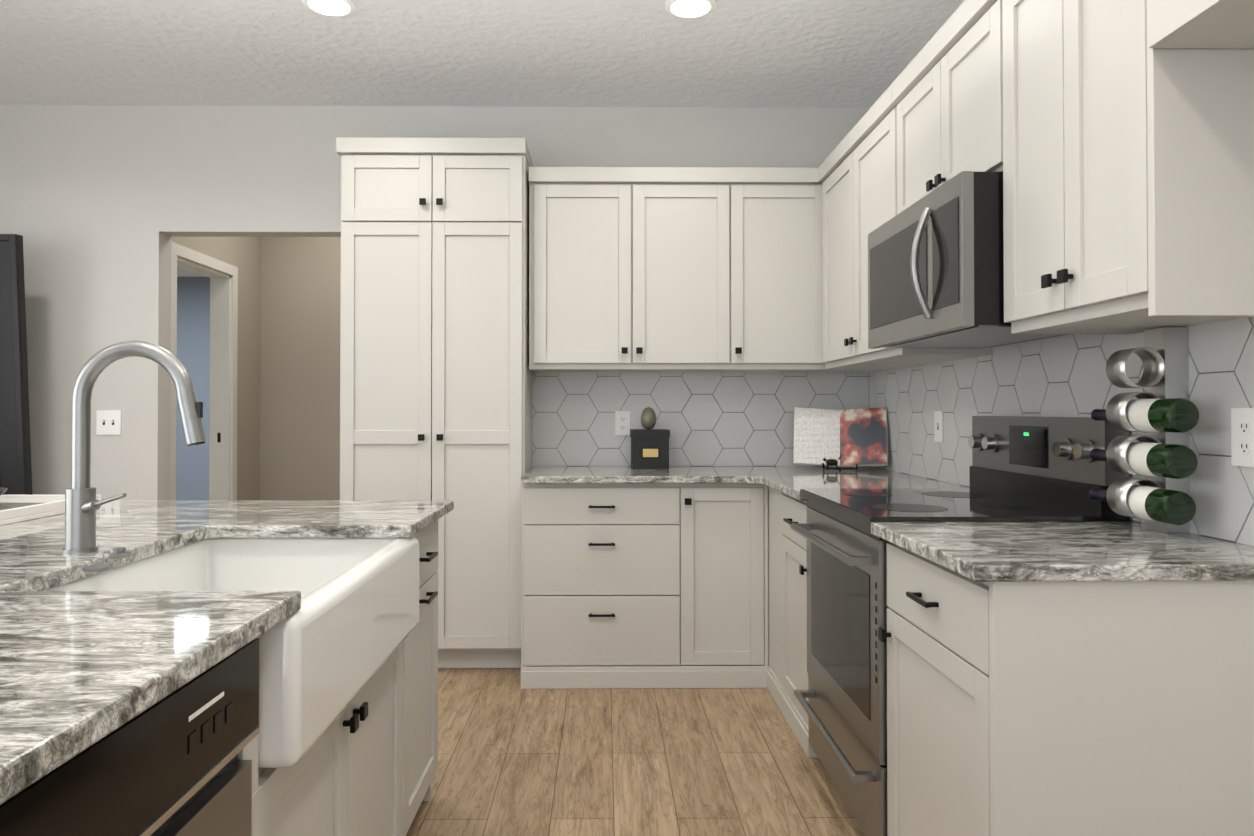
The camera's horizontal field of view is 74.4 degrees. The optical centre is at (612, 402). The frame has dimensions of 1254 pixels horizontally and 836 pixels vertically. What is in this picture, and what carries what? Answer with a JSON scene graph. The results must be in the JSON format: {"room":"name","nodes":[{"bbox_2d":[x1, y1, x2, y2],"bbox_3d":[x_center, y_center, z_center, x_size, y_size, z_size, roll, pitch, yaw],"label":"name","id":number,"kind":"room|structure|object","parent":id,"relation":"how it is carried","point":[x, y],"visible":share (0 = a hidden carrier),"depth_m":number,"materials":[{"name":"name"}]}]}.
{"room":"kitchen","nodes":[
{"label":"kitchen","id":0,"kind":"room"},
{"bbox_2d":[176,277,209,499],"bbox_3d":[-4.943,-0.076,9.550,4.800,2.740,0.120,0,-1,-1],"label":"wall","id":1,"kind":"structure","parent":0,"point":[193,357],"depth_m":9.47,"materials":[{"name":"blue paint"}]},
{"bbox_2d":[171,237,262,499],"bbox_3d":[-2.439,-0.124,4.944,0.120,2.740,1.320,0,-1,-1],"label":"wall","id":2,"kind":"structure","parent":0,"point":[245,253],"depth_m":5.40,"materials":[{"name":"paint"}]},
{"bbox_2d":[170,241,237,499],"bbox_3d":[-2.430,0.194,4.811,0.136,2.102,0.804,0,-1,-1],"label":"door frame","id":3,"kind":"structure","parent":2,"relation":"attached to","point":[222,276],"depth_m":5.13,"materials":[{"name":"white wood"}]},
{"bbox_2d":[263,237,340,499],"bbox_3d":[-1.666,-0.116,5.671,1.680,2.740,0.120,0,-1,-1],"label":"wall","id":4,"kind":"structure","parent":0,"point":[288,399],"depth_m":5.61,"materials":[{"name":"paint"}]},
{"bbox_2d":[0,105,868,499],"bbox_3d":[-1.503,-0.131,4.233,5.860,2.740,0.120,0,-1,-1],"label":"wall","id":5,"kind":"structure","parent":0,"point":[100,205],"depth_m":4.18,"materials":[{"name":"paint"}]},
{"bbox_2d":[96,410,120,434],"bbox_3d":[-2.532,0.101,4.152,0.121,0.122,0.016,0,-1,-1],"label":"light switch","id":6,"kind":"object","parent":5,"relation":"attached to","point":[108,422],"visible":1,"depth_m":4.15,"materials":[{"name":"white plastic"}]},
{"bbox_2d":[529,167,748,371],"bbox_3d":[0.111,-0.624,4.023,1.001,0.940,0.334,0,-1,-1],"label":"upper cabinet","id":7,"kind":"object","parent":5,"relation":"attached to","point":[632,269],"depth_m":3.86,"materials":[{"name":"paint"}]},
{"bbox_2d":[532,371,869,467],"bbox_3d":[0.437,0.091,4.185,1.739,0.505,0.006,0,-1,-1],"label":"backsplash","id":8,"kind":"structure","parent":5,"relation":"attached to","point":[726,418],"depth_m":4.18,"materials":[{"name":"tile"}]},
{"bbox_2d":[615,411,629,434],"bbox_3d":[0.053,0.105,4.173,0.075,0.122,0.008,0,-1,-1],"label":"electrical outlet","id":9,"kind":"object","parent":8,"relation":"attached to","point":[622,422],"visible":0.96,"depth_m":4.17,"materials":[{"name":"white plastic"}]},
{"bbox_2d":[749,167,812,371],"bbox_3d":[0.748,-0.623,4.029,0.517,0.940,0.334,0,-1,-1],"label":"upper cabinet","id":10,"kind":"object","parent":5,"relation":"attached to","point":[780,198],"depth_m":3.87,"materials":[{"name":"paint"}]},
{"bbox_2d":[0,0,961,276],"bbox_3d":[-3.038,-1.547,3.713,8.940,0.080,14.420,0,-1,-1],"label":"ceiling","id":11,"kind":"structure","parent":0,"point":[518,52],"depth_m":3.56,"materials":[{"name":"white paint"}]},
{"bbox_2d":[302,0,355,16],"bbox_3d":[-1.072,-1.506,3.131,0.196,0.012,0.196,0,-1,-1],"label":"recessed light","id":12,"kind":"object","parent":11,"relation":"in","point":[337,8],"visible":1,"depth_m":3.14,"materials":[{"name":"white plastic"}]},
{"bbox_2d":[665,0,716,18],"bbox_3d":[0.298,-1.506,3.144,0.196,0.012,0.196,0,-1,-1],"label":"recessed light","id":13,"kind":"object","parent":11,"relation":"in","point":[687,9],"visible":1,"depth_m":3.15,"materials":[{"name":"white plastic"}]},
{"bbox_2d":[406,668,865,835],"bbox_3d":[-3.038,1.263,3.683,8.940,0.060,14.420,0,-1,-1],"label":"floor","id":14,"kind":"structure","parent":0,"point":[514,759],"depth_m":2.78,"materials":[{"name":"brown wood"}]},
{"bbox_2d":[0,234,31,494],"bbox_3d":[-3.250,0.225,3.915,0.950,2.019,0.181,0,-1,-1],"label":"television","id":15,"kind":"object","parent":14,"relation":"on","point":[15,464],"visible":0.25,"depth_m":3.89,"materials":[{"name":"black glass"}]},
{"bbox_2d":[0,504,453,835],"bbox_3d":[-1.122,0.763,1.007,1.261,0.885,3.080,0,-1,-1],"label":"kitchen island","id":16,"kind":"object","parent":14,"relation":"on","point":[218,667],"depth_m":1.14,"materials":[{"name":"paint"}]},
{"bbox_2d":[0,638,258,835],"bbox_3d":[-0.799,0.767,0.867,0.604,0.871,0.601,0,-1,-1],"label":"dishwasher","id":17,"kind":"object","parent":16,"relation":"in","point":[179,767],"depth_m":0.93,"materials":[{"name":"black metal"}]},
{"bbox_2d":[0,500,453,787],"bbox_3d":[-1.357,0.305,1.004,1.750,0.030,3.170,0,-1,-1],"label":"island countertop","id":18,"kind":"structure","parent":16,"relation":"on","point":[71,662],"depth_m":1.10,"materials":[{"name":"grey stone"}]},
{"bbox_2d":[0,487,100,524],"bbox_3d":[-1.718,0.270,2.141,0.450,0.063,0.550,0,-1,-1],"label":"tray","id":19,"kind":"object","parent":18,"relation":"on","point":[16,508],"visible":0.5,"depth_m":2.23,"materials":[{"name":"wood"}]},
{"bbox_2d":[52,340,205,575],"bbox_3d":[-0.954,0.085,1.560,0.279,0.421,0.252,0,-1,-1],"label":"faucet","id":20,"kind":"object","parent":18,"relation":"on","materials":[{"name":"metal"}]},
{"bbox_2d":[4,528,423,779],"bbox_3d":[-0.750,0.436,1.654,0.547,0.243,0.840,0,-1,-1],"label":"sink","id":21,"kind":"object","parent":18,"relation":"in","point":[362,605],"depth_m":1.76,"materials":[{"name":"white ceramic"}]},
{"bbox_2d":[336,137,532,667],"bbox_3d":[-0.829,0.015,3.956,0.862,2.439,0.437,0,-1,-1],"label":"pantry","id":22,"kind":"object","parent":14,"relation":"on","point":[435,387],"visible":0.92,"depth_m":3.77,"materials":[{"name":"paint"}]},
{"bbox_2d":[521,486,696,688],"bbox_3d":[-0.023,0.792,3.872,0.747,0.884,0.605,0,-1,-1],"label":"base cabinet","id":23,"kind":"object","parent":14,"relation":"on","point":[609,573],"depth_m":3.57,"materials":[{"name":"paint"}]},
{"bbox_2d":[521,466,900,485],"bbox_3d":[0.457,0.335,3.862,1.704,0.030,0.645,0,-1,-1],"label":"countertop","id":24,"kind":"structure","parent":23,"relation":"on","point":[537,475],"depth_m":3.64,"materials":[{"name":"grey stone"}]},
{"bbox_2d":[630,407,669,468],"bbox_3d":[0.183,0.172,4.061,0.186,0.300,0.186,0,-1,-1],"label":"decorative box","id":25,"kind":"object","parent":24,"relation":"on","point":[649,447],"visible":1,"depth_m":3.97,"materials":[{"name":"black metal"}]},
{"bbox_2d":[793,407,887,469],"bbox_3d":[1.081,0.171,3.945,0.435,0.296,0.254,0,-1,-1],"label":"cookbook stand","id":26,"kind":"object","parent":24,"relation":"on","point":[838,439],"visible":1,"depth_m":3.94,"materials":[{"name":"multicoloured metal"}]},
{"bbox_2d":[697,486,760,687],"bbox_3d":[0.482,0.792,3.877,0.383,0.884,0.605,0,-1,-1],"label":"base cabinet","id":27,"kind":"object","parent":14,"relation":"on","point":[728,517],"depth_m":3.58,"materials":[{"name":"paint"}]},
{"bbox_2d":[761,486,780,710],"bbox_3d":[0.986,0.787,3.426,0.652,0.884,0.348,0,-1,-1],"label":"base cabinet","id":28,"kind":"object","parent":14,"relation":"on","point":[770,500],"depth_m":3.52,"materials":[{"name":"paint"}]},
{"bbox_2d":[781,494,817,757],"bbox_3d":[0.998,0.784,3.080,0.635,0.884,0.460,0,-1,-1],"label":"base cabinet","id":29,"kind":"object","parent":14,"relation":"on","point":[794,675],"depth_m":3.11,"materials":[{"name":"paint"}]},
{"bbox_2d":[761,474,969,501],"bbox_3d":[0.978,0.328,3.199,0.675,0.030,0.691,0,-1,-1],"label":"countertop","id":30,"kind":"structure","parent":29,"relation":"on","point":[790,485],"depth_m":3.23,"materials":[{"name":"grey stone"}]},
{"bbox_2d":[790,416,1129,835],"bbox_3d":[0.956,0.631,2.468,0.706,1.177,0.756,0,-1,-1],"label":"range","id":31,"kind":"object","parent":14,"relation":"on","point":[1034,469],"visible":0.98,"depth_m":2.34,"materials":[{"name":"silver metal"}]},
{"bbox_2d":[878,543,1253,835],"bbox_3d":[1.010,0.771,1.796,0.635,0.884,0.577,0,-1,-1],"label":"base cabinet","id":32,"kind":"object","parent":14,"relation":"on","point":[1069,678],"depth_m":1.51,"materials":[{"name":"paint"}]},
{"bbox_2d":[871,522,1253,585],"bbox_3d":[0.991,0.313,1.795,0.675,0.030,0.590,0,-1,-1],"label":"countertop","id":33,"kind":"structure","parent":32,"relation":"on","point":[981,553],"depth_m":1.65,"materials":[{"name":"grey stone"}]},
{"bbox_2d":[869,0,964,108],"bbox_3d":[1.404,-0.171,0.425,0.120,2.740,7.550,0,-1,-1],"label":"wall","id":34,"kind":"structure","parent":0,"point":[943,23],"depth_m":3.52,"materials":[{"name":"paint"}]},
{"bbox_2d":[813,83,991,371],"bbox_3d":[1.133,-0.630,3.375,0.358,0.940,1.020,0,-1,-1],"label":"upper cabinet","id":35,"kind":"object","parent":34,"relation":"attached to","point":[853,186],"depth_m":3.38,"materials":[{"name":"paint"}]},
{"bbox_2d":[893,0,996,216],"bbox_3d":[1.154,-0.853,2.486,0.334,0.513,0.756,0,-1,-1],"label":"upper cabinet","id":36,"kind":"object","parent":34,"relation":"attached to","point":[945,99],"depth_m":2.43,"materials":[{"name":"paint"}]},
{"bbox_2d":[868,171,1067,348],"bbox_3d":[1.074,-0.387,2.480,0.486,0.395,0.754,0,-1,-1],"label":"microwave","id":37,"kind":"object","parent":36,"relation":"attached to","point":[936,268],"visible":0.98,"depth_m":2.27,"materials":[{"name":"silver metal"}]},
{"bbox_2d":[869,317,1253,545],"bbox_3d":[1.317,-0.153,2.821,0.006,0.965,2.742,0,-1,-1],"label":"backsplash","id":38,"kind":"structure","parent":34,"relation":"attached to","point":[1061,376],"depth_m":2.39,"materials":[{"name":"tile"}]},
{"bbox_2d":[934,411,942,441],"bbox_3d":[1.301,0.096,3.307,0.016,0.122,0.075,0,-1,-1],"label":"light switch","id":39,"kind":"object","parent":38,"relation":"attached to","point":[938,426],"visible":1,"depth_m":3.30,"materials":[{"name":"white plastic"}]},
{"bbox_2d":[1231,408,1253,466],"bbox_3d":[1.320,0.073,1.722,0.008,0.122,0.075,0,-1,-1],"label":"electrical outlet","id":40,"kind":"object","parent":38,"relation":"attached to","point":[1242,436],"visible":1,"depth_m":1.73,"materials":[{"name":"white plastic"}]},
{"bbox_2d":[997,0,1253,333],"bbox_3d":[1.160,-0.646,1.813,0.334,0.940,0.578,0,-1,-1],"label":"upper cabinet","id":41,"kind":"object","parent":34,"relation":"attached to","point":[1113,140],"depth_m":1.66,"materials":[{"name":"paint"}]},
{"bbox_2d":[1089,327,1198,532],"bbox_3d":[1.249,0.064,1.931,0.148,0.471,0.324,0,-1,-1],"label":"wine rack","id":42,"kind":"object","parent":34,"relation":"attached to","point":[1162,412],"visible":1,"depth_m":1.90,"materials":[{"name":"metal"}]}
]}

